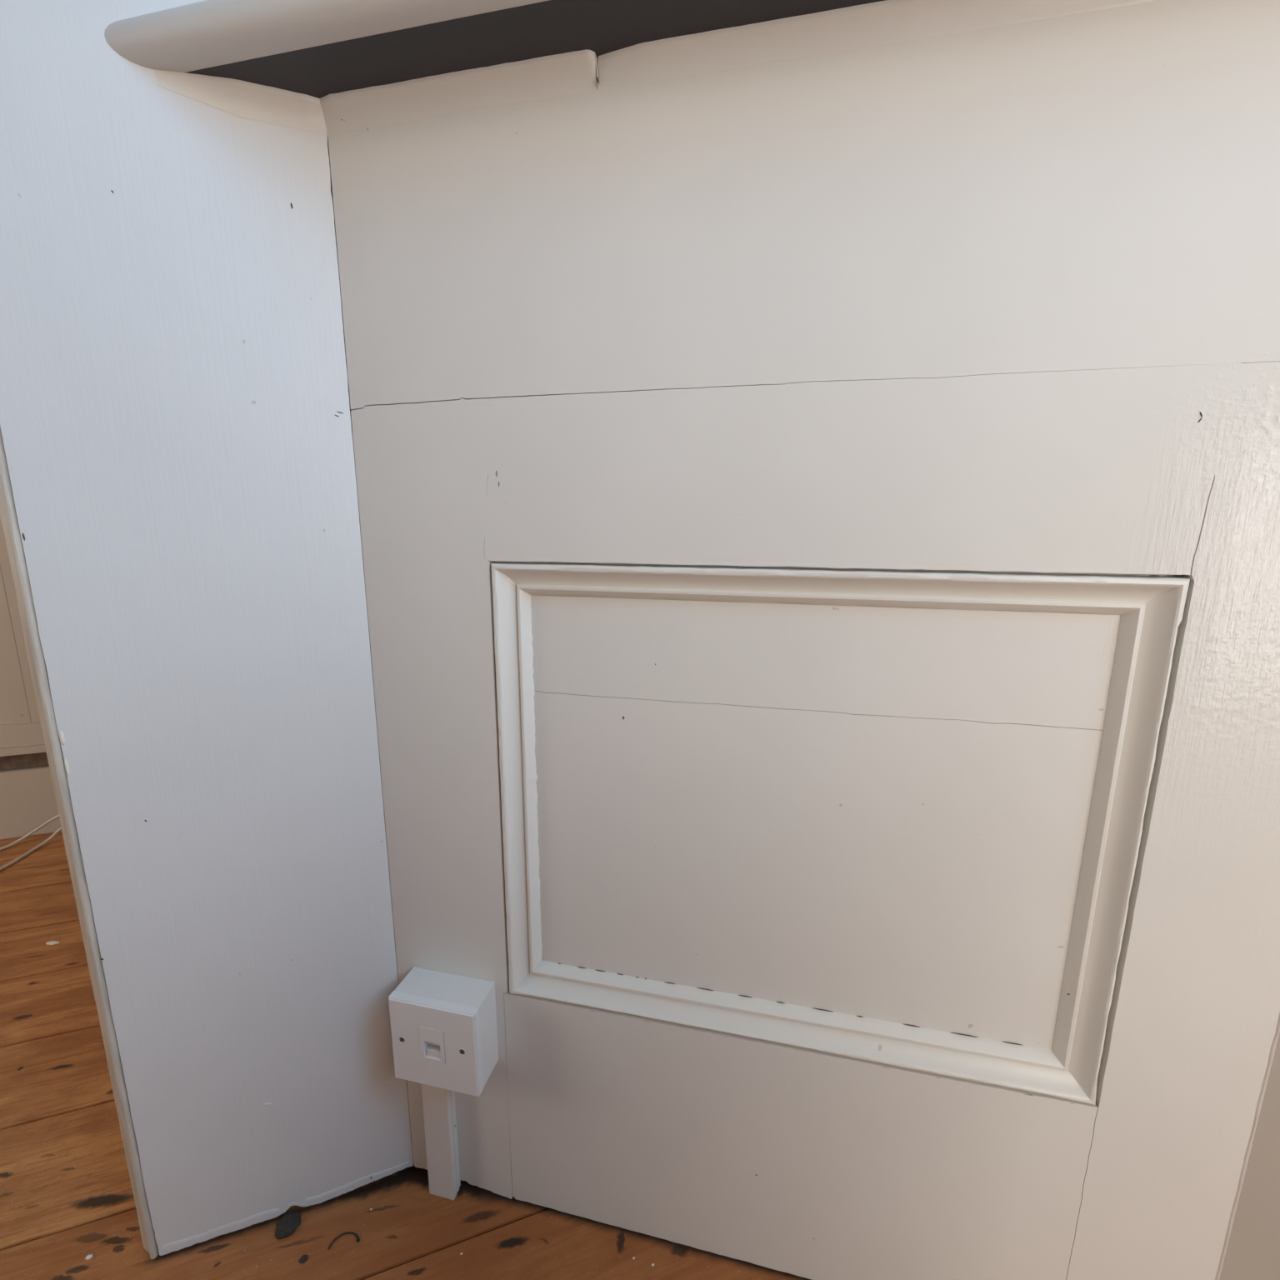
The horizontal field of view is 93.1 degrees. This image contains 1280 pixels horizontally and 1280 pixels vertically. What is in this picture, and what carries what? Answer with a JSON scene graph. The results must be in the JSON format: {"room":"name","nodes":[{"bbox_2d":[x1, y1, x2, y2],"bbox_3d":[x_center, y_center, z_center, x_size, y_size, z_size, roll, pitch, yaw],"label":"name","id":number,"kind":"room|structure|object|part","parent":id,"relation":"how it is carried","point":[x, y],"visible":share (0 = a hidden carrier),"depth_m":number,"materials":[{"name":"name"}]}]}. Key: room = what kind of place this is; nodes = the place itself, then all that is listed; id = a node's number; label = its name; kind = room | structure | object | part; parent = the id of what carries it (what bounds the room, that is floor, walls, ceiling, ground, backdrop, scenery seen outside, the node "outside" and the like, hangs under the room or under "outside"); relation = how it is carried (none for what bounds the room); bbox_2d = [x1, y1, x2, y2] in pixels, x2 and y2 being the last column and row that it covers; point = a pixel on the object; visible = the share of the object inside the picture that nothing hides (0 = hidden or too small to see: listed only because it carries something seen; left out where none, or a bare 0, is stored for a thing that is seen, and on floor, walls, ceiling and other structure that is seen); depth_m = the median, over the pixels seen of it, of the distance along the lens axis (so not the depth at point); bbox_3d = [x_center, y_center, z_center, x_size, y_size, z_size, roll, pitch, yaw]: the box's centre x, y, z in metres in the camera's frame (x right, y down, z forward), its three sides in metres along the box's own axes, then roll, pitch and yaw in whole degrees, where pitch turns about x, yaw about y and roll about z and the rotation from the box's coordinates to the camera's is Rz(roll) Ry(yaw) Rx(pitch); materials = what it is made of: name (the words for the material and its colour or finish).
{"room":"living room","nodes":[
{"label":"living room","id":0,"kind":"room"},
{"bbox_2d":[0,518,49,770],"bbox_3d":[-1.684,-0.782,0.971,2.270,2.500,0.078,-4,12,-20],"label":"door","id":1,"kind":"structure","parent":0,"point":[22,740],"depth_m":1.26,"materials":[{"name":"beige paint"}]},
{"bbox_3d":[-2.003,-0.857,0.819,1.476,2.196,0.014,-4,12,-20],"label":"panel","id":2,"kind":"part","parent":1,"relation":"part of","materials":[{"name":"beige paint"}]},
{"bbox_3d":[-1.688,0.224,1.146,2.155,0.048,0.022,-4,12,-20],"label":"rail","id":3,"kind":"part","parent":1,"relation":"part of","materials":[{"name":"beige paint"}]},
{"bbox_2d":[0,765,61,839],"bbox_3d":[-1.690,0.374,1.180,2.155,0.149,0.016,-4,12,-20],"label":"baseboard","id":4,"kind":"structure","parent":1,"relation":"attached to","point":[27,798],"depth_m":1.30,"materials":[{"name":"beige paint"}]},
{"bbox_2d":[0,0,413,1255],"bbox_3d":[-0.338,-0.634,0.381,0.237,2.450,0.042,-4,12,-20],"label":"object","id":5,"kind":"structure","parent":0,"point":[176,418],"depth_m":0.48,"materials":[{"name":"white paint"}]},
{"bbox_2d":[0,426,159,1259],"bbox_3d":[-0.459,-0.627,0.342,0.018,2.448,0.035,-4,12,-20],"label":"trim","id":6,"kind":"structure","parent":5,"relation":"attached to","point":[8,517],"depth_m":0.48,"materials":[{"name":"beige paint"}]},
{"bbox_2d":[319,0,1279,1279],"bbox_3d":[0.120,-0.656,0.375,0.800,2.500,0.130,3,11,13],"label":"wall panel","id":7,"kind":"object","parent":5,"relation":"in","point":[817,474],"depth_m":0.45,"materials":[{"name":"beige paint"}]},
{"bbox_2d":[420,1083,460,1199],"bbox_3d":[-0.200,0.485,0.609,0.028,0.167,0.014,3,11,13],"label":"cable trunking","id":8,"kind":"object","parent":7,"relation":"attached to","point":[438,1103],"visible":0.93,"depth_m":0.61,"materials":[{"name":"plastic"}]},
{"bbox_2d":[388,966,498,1096],"bbox_3d":[-0.183,0.365,0.567,0.086,0.086,0.042,3,11,13],"label":"socket","id":9,"kind":"object","parent":7,"relation":"attached to","point":[444,1027],"visible":1,"depth_m":0.55,"materials":[{"name":"white plastic"}]},
{"bbox_2d":[425,1044,440,1058],"bbox_3d":[-0.187,0.376,0.554,0.015,0.006,0.007,3,11,13],"label":"shutter","id":10,"kind":"object","parent":9,"relation":"attached to","point":[432,1051],"depth_m":0.55,"materials":[{"name":"white plastic"}]},
{"bbox_2d":[104,0,885,98],"bbox_3d":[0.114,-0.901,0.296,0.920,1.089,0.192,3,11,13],"label":"window sill","id":11,"kind":"structure","parent":7,"relation":"attached to","point":[317,48],"depth_m":0.39,"materials":[{"name":"white paint"}]},
{"bbox_3d":[-0.107,0.133,0.534,0.030,0.404,0.021,3,11,13],"label":"moulding","id":12,"kind":"part","parent":7,"relation":"part of","materials":[{"name":"beige paint"}]},
{"bbox_3d":[0.112,0.460,0.548,0.490,0.241,0.020,3,11,13],"label":"rail","id":13,"kind":"part","parent":7,"relation":"part of","materials":[{"name":"beige paint"}]},
{"bbox_3d":[0.114,0.328,0.520,0.485,0.029,0.021,3,11,13],"label":"moulding","id":14,"kind":"part","parent":7,"relation":"part of","materials":[{"name":"beige paint"}]},
{"bbox_3d":[0.117,0.193,0.503,0.469,0.285,0.005,3,11,13],"label":"panel","id":15,"kind":"part","parent":7,"relation":"part of","materials":[{"name":"beige paint"}]},
{"bbox_3d":[0.118,0.003,0.466,0.469,0.105,0.005,3,11,13],"label":"panel","id":16,"kind":"part","parent":7,"relation":"part of","materials":[{"name":"beige paint"}]},
{"bbox_3d":[0.116,-0.040,0.448,0.485,0.029,0.021,3,11,13],"label":"moulding","id":17,"kind":"part","parent":7,"relation":"part of","materials":[{"name":"beige paint"}]},
{"bbox_3d":[0.117,-0.116,0.434,0.493,0.126,0.020,3,11,13],"label":"rail","id":18,"kind":"part","parent":7,"relation":"part of","materials":[{"name":"beige paint"}]},
{"bbox_3d":[0.337,0.155,0.433,0.029,0.404,0.021,3,11,13],"label":"moulding","id":19,"kind":"part","parent":7,"relation":"part of","materials":[{"name":"beige paint"}]},
{"bbox_2d":[0,831,811,1279],"bbox_3d":[0.102,0.714,0.011,5.000,0.052,4.050,-4,12,-20],"label":"floor","id":20,"kind":"structure","parent":0,"point":[67,1197],"depth_m":0.60,"materials":[{"name":"brown wood"}]},
{"bbox_2d":[0,814,59,850],"bbox_3d":[-1.798,0.406,1.012,1.632,0.152,0.178,-4,12,-21],"label":"cable","id":21,"kind":"object","parent":20,"relation":"on","point":[45,823],"visible":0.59,"depth_m":1.29,"materials":[{"name":"white plastic"}]},
{"bbox_2d":[0,827,61,870],"bbox_3d":[-1.760,0.439,0.924,1.633,0.122,0.318,-4,12,-22],"label":"cable","id":22,"kind":"object","parent":20,"relation":"on","point":[58,830],"visible":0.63,"depth_m":1.25,"materials":[{"name":"white plastic"}]},
{"bbox_2d":[45,940,59,944],"bbox_3d":[-0.955,0.492,0.985,0.022,0.003,0.010,3,11,13],"label":"flake","id":23,"kind":"object","parent":20,"relation":"on","point":[52,942],"visible":1,"depth_m":0.98,"materials":[{"name":"white paint"}]},
{"bbox_2d":[85,1254,93,1259],"bbox_3d":[-0.515,0.576,0.567,0.005,0.003,0.005,3,11,13],"label":"crumb","id":24,"kind":"object","parent":20,"relation":"on","point":[89,1256],"visible":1,"depth_m":0.57,"materials":[{"name":"white paint"}]},
{"bbox_2d":[275,1210,300,1239],"bbox_3d":[-0.344,0.569,0.592,0.022,0.008,0.020,-5,12,-24],"label":"lump","id":25,"kind":"object","parent":20,"relation":"on","point":[287,1224],"visible":1,"depth_m":0.59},
{"bbox_2d":[327,1231,359,1249],"bbox_3d":[-0.283,0.575,0.582,0.028,0.003,0.011,-3,12,-14],"label":"fibre","id":26,"kind":"object","parent":20,"relation":"on","point":[357,1238],"visible":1,"depth_m":0.58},
{"bbox_2d":[1215,1013,1279,1279],"bbox_3d":[1.289,-0.460,-0.593,0.031,2.500,2.404,-10,15,-43],"label":"wall","id":27,"kind":"structure","parent":0,"point":[1251,1251],"depth_m":0.44,"materials":[{"name":"beige paint"}]}
]}

